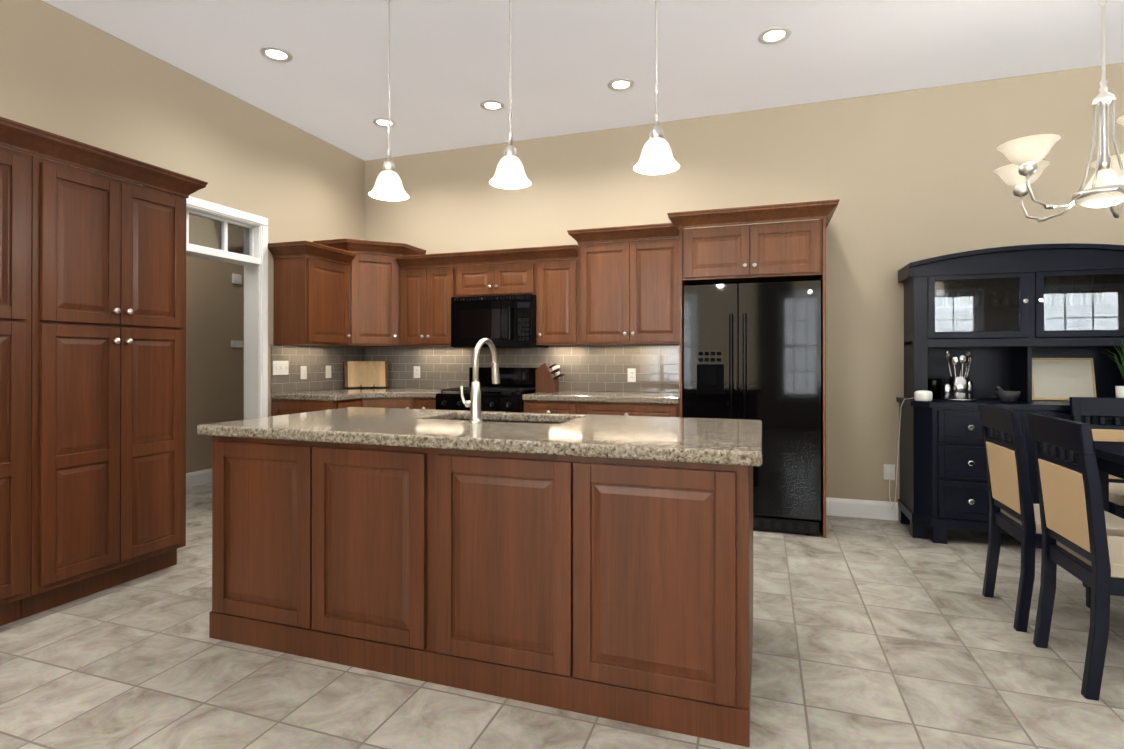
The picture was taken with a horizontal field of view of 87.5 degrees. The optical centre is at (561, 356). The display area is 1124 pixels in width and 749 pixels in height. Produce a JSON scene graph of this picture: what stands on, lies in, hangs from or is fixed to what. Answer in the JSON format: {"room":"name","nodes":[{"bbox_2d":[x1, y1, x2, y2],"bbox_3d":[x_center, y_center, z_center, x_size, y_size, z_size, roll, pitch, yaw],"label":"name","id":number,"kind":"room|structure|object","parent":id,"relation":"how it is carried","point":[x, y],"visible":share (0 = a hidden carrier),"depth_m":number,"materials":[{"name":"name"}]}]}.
{"room":"dining room and kitchen","nodes":[
{"label":"dining room and kitchen","id":0,"kind":"room"},
{"bbox_2d":[0,0,364,416],"bbox_3d":[-3.195,-0.385,2.601,0.159,3.200,7.350,0,0,19],"label":"wall","id":1,"kind":"structure","parent":0,"point":[64,74],"depth_m":4.12,"materials":[{"name":"paint"}]},
{"bbox_2d":[142,185,267,418],"bbox_3d":[-2.625,0.051,4.286,0.192,2.340,1.030,0,0,19],"label":"trim","id":2,"kind":"structure","parent":1,"relation":"attached to","point":[255,263],"depth_m":4.68,"materials":[{"name":"white wood"}]},
{"bbox_2d":[189,213,249,255],"bbox_3d":[-2.626,-0.913,4.290,0.004,0.248,0.866,0,0,19],"label":"window","id":3,"kind":"structure","parent":1,"relation":"in","point":[238,239],"depth_m":4.51,"materials":[{"name":"white"}]},
{"bbox_2d":[273,361,288,374],"bbox_3d":[-2.330,0.093,4.872,0.012,0.118,0.165,0,0,19],"label":"light switch","id":4,"kind":"object","parent":1,"relation":"attached to","point":[280,367],"visible":1,"depth_m":4.87,"materials":[{"name":"white plastic"}]},
{"bbox_2d":[300,366,306,378],"bbox_3d":[-2.250,0.138,5.114,0.006,0.115,0.072,0,0,19],"label":"electrical outlet","id":5,"kind":"object","parent":1,"relation":"attached to","point":[303,372],"visible":1,"depth_m":5.11,"materials":[{"name":"white plastic"}]},
{"bbox_2d":[268,241,355,345],"bbox_3d":[-2.103,-0.506,4.960,0.401,0.813,0.601,0,0,19],"label":"upper cabinet","id":6,"kind":"object","parent":1,"relation":"attached to","point":[311,301],"visible":0.96,"depth_m":4.79,"materials":[{"name":"brown wood"}]},
{"bbox_2d":[326,366,330,377],"bbox_3d":[-2.150,0.139,5.408,0.006,0.115,0.072,0,0,19],"label":"electrical outlet","id":7,"kind":"object","parent":1,"relation":"attached to","point":[328,371],"visible":1,"depth_m":5.41,"materials":[{"name":"white plastic"}]},
{"bbox_2d":[186,214,243,472],"bbox_3d":[-3.744,-0.377,5.034,0.150,3.200,4.300,0,0,19],"label":"wall","id":8,"kind":"structure","parent":0,"point":[214,358],"depth_m":5.72,"materials":[{"name":"paint"}]},
{"bbox_2d":[186,468,211,487],"bbox_3d":[-3.667,1.155,5.002,0.014,0.135,4.000,0,0,19],"label":"baseboard","id":9,"kind":"structure","parent":8,"relation":"attached to","point":[197,478],"depth_m":5.59,"materials":[{"name":"white wood"}]},
{"bbox_2d":[232,273,241,283],"bbox_3d":[-3.325,-0.791,5.987,0.030,0.101,0.109,0,0,19],"label":"thermostat","id":10,"kind":"object","parent":8,"relation":"attached to","point":[236,278],"depth_m":5.98,"materials":[{"name":"white plastic"}]},
{"bbox_2d":[231,340,242,347],"bbox_3d":[-3.324,-0.128,5.987,0.030,0.070,0.133,0,0,19],"label":"thermostat","id":11,"kind":"object","parent":8,"relation":"attached to","point":[238,344],"depth_m":6.00,"materials":[{"name":"white plastic"}]},
{"bbox_2d":[0,482,1123,748],"bbox_3d":[0.826,1.251,1.464,11.100,0.080,8.100,0,0,19],"label":"floor","id":12,"kind":"structure","parent":0,"point":[880,634],"depth_m":2.23,"materials":[{"name":"tile"}]},
{"bbox_2d":[0,146,31,625],"bbox_3d":[-2.827,0.142,2.428,0.661,2.145,0.765,0,0,19],"label":"pantry","id":13,"kind":"object","parent":12,"relation":"on","point":[15,347],"visible":1,"depth_m":2.63,"materials":[{"name":"brown wood"}]},
{"bbox_2d":[0,117,207,618],"bbox_3d":[-2.679,0.091,2.824,0.686,2.250,1.606,0,0,19],"label":"pantry","id":14,"kind":"object","parent":12,"relation":"on","point":[108,380],"visible":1,"depth_m":2.98,"materials":[{"name":"brown wood"}]},
{"bbox_2d":[271,397,435,415],"bbox_3d":[-1.609,0.787,5.144,1.214,0.873,1.203,0,0,19],"label":"base cabinet","id":15,"kind":"object","parent":12,"relation":"on","point":[281,407],"visible":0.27,"depth_m":4.78,"materials":[{"name":"brown wood"}]},
{"bbox_2d":[271,387,454,400],"bbox_3d":[-1.608,0.325,5.150,1.213,0.047,1.193,0,0,19],"label":"countertop","id":16,"kind":"structure","parent":15,"relation":"on","point":[350,393],"depth_m":4.93,"materials":[{"name":"stone"}]},
{"bbox_2d":[344,361,387,387],"bbox_3d":[-1.882,0.173,5.659,0.400,0.258,0.110,0,0,-26],"label":"cutting board","id":17,"kind":"object","parent":16,"relation":"on","point":[366,374],"visible":1,"depth_m":5.65,"materials":[{"name":"brown wood"}]},
{"bbox_2d":[209,419,752,746],"bbox_3d":[-0.313,0.778,2.646,2.224,0.875,1.002,0,0,19],"label":"kitchen island","id":18,"kind":"object","parent":12,"relation":"on","point":[616,589],"visible":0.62,"depth_m":2.09,"materials":[{"name":"brown wood"}]},
{"bbox_2d":[197,407,761,466],"bbox_3d":[-0.320,0.316,2.629,2.302,0.045,1.010,0,0,19],"label":"island countertop","id":19,"kind":"structure","parent":18,"relation":"on","point":[708,440],"depth_m":2.31,"materials":[{"name":"stone"}]},
{"bbox_2d":[460,338,499,422],"bbox_3d":[-0.378,0.103,2.721,0.111,0.380,0.250,0,0,19],"label":"faucet","id":20,"kind":"object","parent":19,"relation":"on","point":[473,403],"visible":1,"depth_m":2.62,"materials":[{"name":"silver metal"}]},
{"bbox_2d":[436,367,536,411],"bbox_3d":[-0.596,0.661,5.044,0.762,1.125,0.719,0,0,19],"label":"range","id":21,"kind":"object","parent":12,"relation":"on","point":[510,389],"visible":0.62,"depth_m":4.89,"materials":[{"name":"black metal"}]},
{"bbox_2d":[523,400,678,416],"bbox_3d":[0.365,0.786,4.758,1.237,0.873,0.661,0,0,19],"label":"base cabinet","id":22,"kind":"object","parent":12,"relation":"on","point":[624,409],"visible":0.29,"depth_m":4.47,"materials":[{"name":"brown wood"}]},
{"bbox_2d":[522,391,678,403],"bbox_3d":[0.368,0.324,4.769,1.235,0.047,0.640,0,0,19],"label":"countertop","id":23,"kind":"structure","parent":22,"relation":"on","point":[627,397],"depth_m":4.53,"materials":[{"name":"stone"}]},
{"bbox_2d":[536,363,565,392],"bbox_3d":[-0.093,0.175,4.950,0.238,0.249,0.110,0,0,19],"label":"knife block","id":24,"kind":"object","parent":23,"relation":"on","point":[547,379],"visible":1,"depth_m":4.91,"materials":[{"name":"brown wood"}]},
{"bbox_2d":[684,280,820,534],"bbox_3d":[1.404,0.353,4.369,0.912,1.735,0.674,0,0,19],"label":"refrigerator","id":25,"kind":"object","parent":12,"relation":"on","point":[752,351],"visible":0.77,"depth_m":4.06,"materials":[{"name":"black metal"}]},
{"bbox_2d":[667,199,839,537],"bbox_3d":[1.406,0.093,4.376,1.129,2.254,0.716,0,0,19],"label":"surround","id":26,"kind":"object","parent":12,"relation":"on","point":[781,251],"visible":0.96,"depth_m":4.10,"materials":[{"name":"brown wood"}]},
{"bbox_2d":[896,243,1123,543],"bbox_3d":[3.085,0.247,3.881,1.440,1.945,0.568,0,0,19],"label":"hutch","id":27,"kind":"object","parent":12,"relation":"on","point":[943,481],"visible":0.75,"depth_m":3.93,"materials":[{"name":"black paint"}]},
{"bbox_2d":[889,397,913,509],"bbox_3d":[2.409,0.705,4.174,0.087,0.856,0.381,0,0,19],"label":"cord","id":28,"kind":"object","parent":27,"relation":"hanging from","point":[897,460],"visible":0.98,"depth_m":4.21,"materials":[{"name":"white plastic"}]},
{"bbox_2d":[914,390,932,400],"bbox_3d":[2.434,0.263,3.957,0.106,0.070,0.106,0,0,19],"label":"puck","id":29,"kind":"object","parent":27,"relation":"on","point":[922,395],"visible":0.98,"depth_m":3.92,"materials":[{"name":"white plastic"}]},
{"bbox_2d":[928,379,941,398],"bbox_3d":[2.641,0.228,4.177,0.100,0.140,0.100,0,0,19],"label":"canister","id":30,"kind":"object","parent":27,"relation":"on","point":[935,386],"visible":0.83,"depth_m":4.13,"materials":[{"name":"black"}]},
{"bbox_2d":[941,348,976,400],"bbox_3d":[2.702,0.118,3.998,0.200,0.359,0.200,0,0,19],"label":"utensil crock","id":31,"kind":"object","parent":27,"relation":"on","point":[958,388],"visible":1,"depth_m":3.97,"materials":[{"name":"silver metal"}]},
{"bbox_2d":[996,386,1019,401],"bbox_3d":[2.929,0.245,3.857,0.132,0.105,0.132,0,0,19],"label":"mortar","id":32,"kind":"object","parent":27,"relation":"on","point":[1002,395],"visible":0.96,"depth_m":3.82,"materials":[{"name":"grey stone"}]},
{"bbox_2d":[933,274,1115,338],"bbox_3d":[3.146,-0.329,3.996,1.076,0.436,0.088,0,0,19],"label":"glassware","id":33,"kind":"object","parent":27,"relation":"in","point":[990,298],"depth_m":4.03,"materials":[{"name":"clear glass"}]},
{"bbox_2d":[1032,358,1095,399],"bbox_3d":[3.414,0.153,4.011,0.360,0.288,0.057,0,0,19],"label":"framed picture","id":34,"kind":"object","parent":27,"relation":"on","point":[1059,378],"visible":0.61,"depth_m":4.00,"materials":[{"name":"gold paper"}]},
{"bbox_2d":[1105,339,1123,397],"bbox_3d":[3.438,0.078,3.551,0.380,0.437,0.270,0,0,19],"label":"potted plant","id":35,"kind":"object","parent":27,"relation":"on","point":[1119,390],"visible":0.73,"depth_m":3.58,"materials":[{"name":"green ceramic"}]},
{"bbox_2d":[978,404,1123,631],"bbox_3d":[2.298,0.728,2.729,0.496,0.975,0.438,0,0,19],"label":"dining chair","id":36,"kind":"object","parent":12,"relation":"on","point":[1014,511],"visible":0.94,"depth_m":2.70,"materials":[{"name":"black paint"}]},
{"bbox_2d":[1028,413,1123,699],"bbox_3d":[2.143,0.726,2.211,0.496,0.975,0.438,0,0,19],"label":"dining chair","id":37,"kind":"object","parent":12,"relation":"on","point":[1079,544],"visible":1,"depth_m":2.19,"materials":[{"name":"black paint"}]},
{"bbox_2d":[1069,397,1123,518],"bbox_3d":[3.198,0.730,3.250,0.438,0.975,0.496,0,0,19],"label":"dining chair","id":38,"kind":"object","parent":12,"relation":"on","point":[1088,407],"visible":0.48,"depth_m":3.46,"materials":[{"name":"black paint"}]},
{"bbox_2d":[1083,441,1123,587],"bbox_3d":[2.999,0.832,2.294,1.100,0.765,1.530,0,0,19],"label":"dining table","id":39,"kind":"object","parent":12,"relation":"on","point":[1110,457],"visible":0.31,"depth_m":2.92,"materials":[{"name":"black paint"}]},
{"bbox_2d":[42,0,1123,160],"bbox_3d":[0.826,-2.039,1.475,11.100,0.100,8.100,0,0,19],"label":"ceiling","id":40,"kind":"structure","parent":0,"point":[449,66],"depth_m":3.84,"materials":[{"name":"paint"}]},
{"bbox_2d":[260,46,292,61],"bbox_3d":[-1.866,-1.975,3.839,0.196,0.009,0.196,0,0,19],"label":"recessed light","id":41,"kind":"object","parent":40,"relation":"in","point":[275,54],"visible":0.98,"depth_m":3.83,"materials":[{"name":"white"}]},
{"bbox_2d":[372,118,395,127],"bbox_3d":[-1.498,-1.971,4.950,0.196,0.009,0.196,0,0,19],"label":"recessed light","id":42,"kind":"object","parent":40,"relation":"in","point":[381,122],"visible":0.83,"depth_m":4.95,"materials":[{"name":"white"}]},
{"bbox_2d":[369,0,408,200],"bbox_3d":[-0.826,-1.376,2.807,0.186,1.214,0.186,0,0,19],"label":"pendant light","id":43,"kind":"object","parent":40,"relation":"hanging from","point":[388,185],"visible":1,"depth_m":2.80,"materials":[{"name":"beige glass"}]},
{"bbox_2d":[480,100,504,110],"bbox_3d":[-0.545,-1.972,4.615,0.196,0.009,0.196,0,0,19],"label":"recessed light","id":44,"kind":"object","parent":40,"relation":"in","point":[492,105],"visible":0.96,"depth_m":4.62,"materials":[{"name":"white"}]},
{"bbox_2d":[489,0,530,188],"bbox_3d":[-0.229,-1.377,2.603,0.186,1.214,0.186,0,0,19],"label":"pendant light","id":45,"kind":"object","parent":40,"relation":"hanging from","point":[510,173],"visible":1,"depth_m":2.59,"materials":[{"name":"beige glass"}]},
{"bbox_2d":[607,78,634,90],"bbox_3d":[0.428,-1.973,4.262,0.196,0.009,0.196,0,0,19],"label":"recessed light","id":46,"kind":"object","parent":40,"relation":"in","point":[620,84],"visible":0.96,"depth_m":4.26,"materials":[{"name":"white"}]},
{"bbox_2d":[633,0,678,174],"bbox_3d":[0.384,-1.378,2.394,0.186,1.214,0.186,0,0,19],"label":"pendant light","id":47,"kind":"object","parent":40,"relation":"hanging from","point":[656,157],"visible":1,"depth_m":2.38,"materials":[{"name":"beige glass"}]},
{"bbox_2d":[757,26,790,44],"bbox_3d":[1.306,-1.976,3.614,0.196,0.009,0.196,0,0,19],"label":"recessed light","id":48,"kind":"object","parent":40,"relation":"in","point":[774,35],"visible":1,"depth_m":3.62,"materials":[{"name":"white"}]},
{"bbox_2d":[994,0,1123,221],"bbox_3d":[2.351,-1.312,2.529,0.857,1.344,0.832,0,0,19],"label":"chandelier","id":49,"kind":"object","parent":40,"relation":"hanging from","point":[1022,173],"visible":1,"depth_m":2.54,"materials":[{"name":"white glass"}]},
{"bbox_2d":[364,63,1123,501],"bbox_3d":[2.600,-0.379,4.431,9.650,3.200,0.150,0,0,19],"label":"wall","id":50,"kind":"structure","parent":0,"point":[906,177],"depth_m":4.48,"materials":[{"name":"paint"}]},
{"bbox_2d":[313,238,425,346],"bbox_3d":[-1.766,-0.564,5.459,0.716,0.933,0.716,0,0,19],"label":"upper cabinet","id":51,"kind":"object","parent":50,"relation":"attached to","point":[374,297],"visible":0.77,"depth_m":5.28,"materials":[{"name":"brown wood"}]},
{"bbox_2d":[395,252,454,346],"bbox_3d":[-1.167,-0.504,5.450,0.576,0.812,0.345,0,0,19],"label":"upper cabinet","id":52,"kind":"object","parent":50,"relation":"attached to","point":[436,285],"depth_m":5.28,"materials":[{"name":"brown wood"}]},
{"bbox_2d":[455,250,498,296],"bbox_3d":[-0.686,-0.716,5.287,0.440,0.389,0.345,0,0,19],"label":"upper cabinet","id":53,"kind":"object","parent":50,"relation":"attached to","point":[472,279],"depth_m":5.12,"materials":[{"name":"brown wood"}]},
{"bbox_2d":[451,294,547,347],"bbox_3d":[-0.553,-0.300,5.176,0.758,0.437,0.448,0,0,19],"label":"microwave","id":54,"kind":"object","parent":53,"relation":"attached to","point":[504,321],"visible":1,"depth_m":4.99,"materials":[{"name":"black metal"}]},
{"bbox_2d":[499,248,534,294],"bbox_3d":[-0.380,-0.716,5.183,0.440,0.389,0.345,0,0,19],"label":"upper cabinet","id":55,"kind":"object","parent":50,"relation":"attached to","point":[517,278],"depth_m":5.00,"materials":[{"name":"brown wood"}]},
{"bbox_2d":[365,345,678,391],"bbox_3d":[-0.464,0.102,5.388,3.211,0.397,0.008,0,0,19],"label":"backsplash","id":56,"kind":"structure","parent":50,"relation":"attached to","point":[596,368],"depth_m":5.22,"materials":[{"name":"tile"}]},
{"bbox_2d":[414,366,419,377],"bbox_3d":[-1.408,0.150,5.702,0.072,0.115,0.007,0,0,19],"label":"electrical outlet","id":57,"kind":"object","parent":56,"relation":"attached to","point":[416,371],"visible":1,"depth_m":5.70,"materials":[{"name":"white plastic"}]},
{"bbox_2d":[552,365,559,377],"bbox_3d":[-0.055,0.134,5.240,0.072,0.115,0.007,0,0,19],"label":"electrical outlet","id":58,"kind":"object","parent":56,"relation":"attached to","point":[555,367],"visible":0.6,"depth_m":5.24,"materials":[{"name":"white plastic"}]},
{"bbox_2d":[627,368,635,381],"bbox_3d":[0.596,0.158,5.019,0.072,0.115,0.007,0,0,19],"label":"electrical outlet","id":59,"kind":"object","parent":56,"relation":"attached to","point":[631,372],"visible":1,"depth_m":5.02,"materials":[{"name":"white plastic"}]},
{"bbox_2d":[535,244,579,345],"bbox_3d":[0.007,-0.505,5.050,0.378,0.812,0.345,0,0,19],"label":"upper cabinet","id":60,"kind":"object","parent":50,"relation":"attached to","point":[556,279],"depth_m":4.89,"materials":[{"name":"brown wood"}]},
{"bbox_2d":[567,223,683,344],"bbox_3d":[0.548,-0.566,4.837,0.936,0.933,0.401,0,0,19],"label":"upper cabinet","id":61,"kind":"object","parent":50,"relation":"attached to","point":[628,289],"visible":0.94,"depth_m":4.69,"materials":[{"name":"brown wood"}]},
{"bbox_2d":[826,497,897,520],"bbox_3d":[4.491,1.151,3.695,5.300,0.135,0.014,0,0,19],"label":"baseboard","id":62,"kind":"structure","parent":50,"relation":"attached to","point":[868,509],"depth_m":4.45,"materials":[{"name":"white wood"}]},
{"bbox_2d":[884,464,894,479],"bbox_3d":[2.446,0.864,4.384,0.075,0.115,0.030,0,0,19],"label":"electrical outlet","id":63,"kind":"object","parent":50,"relation":"attached to","point":[889,469],"visible":1,"depth_m":4.38,"materials":[{"name":"white plastic"}]}
]}

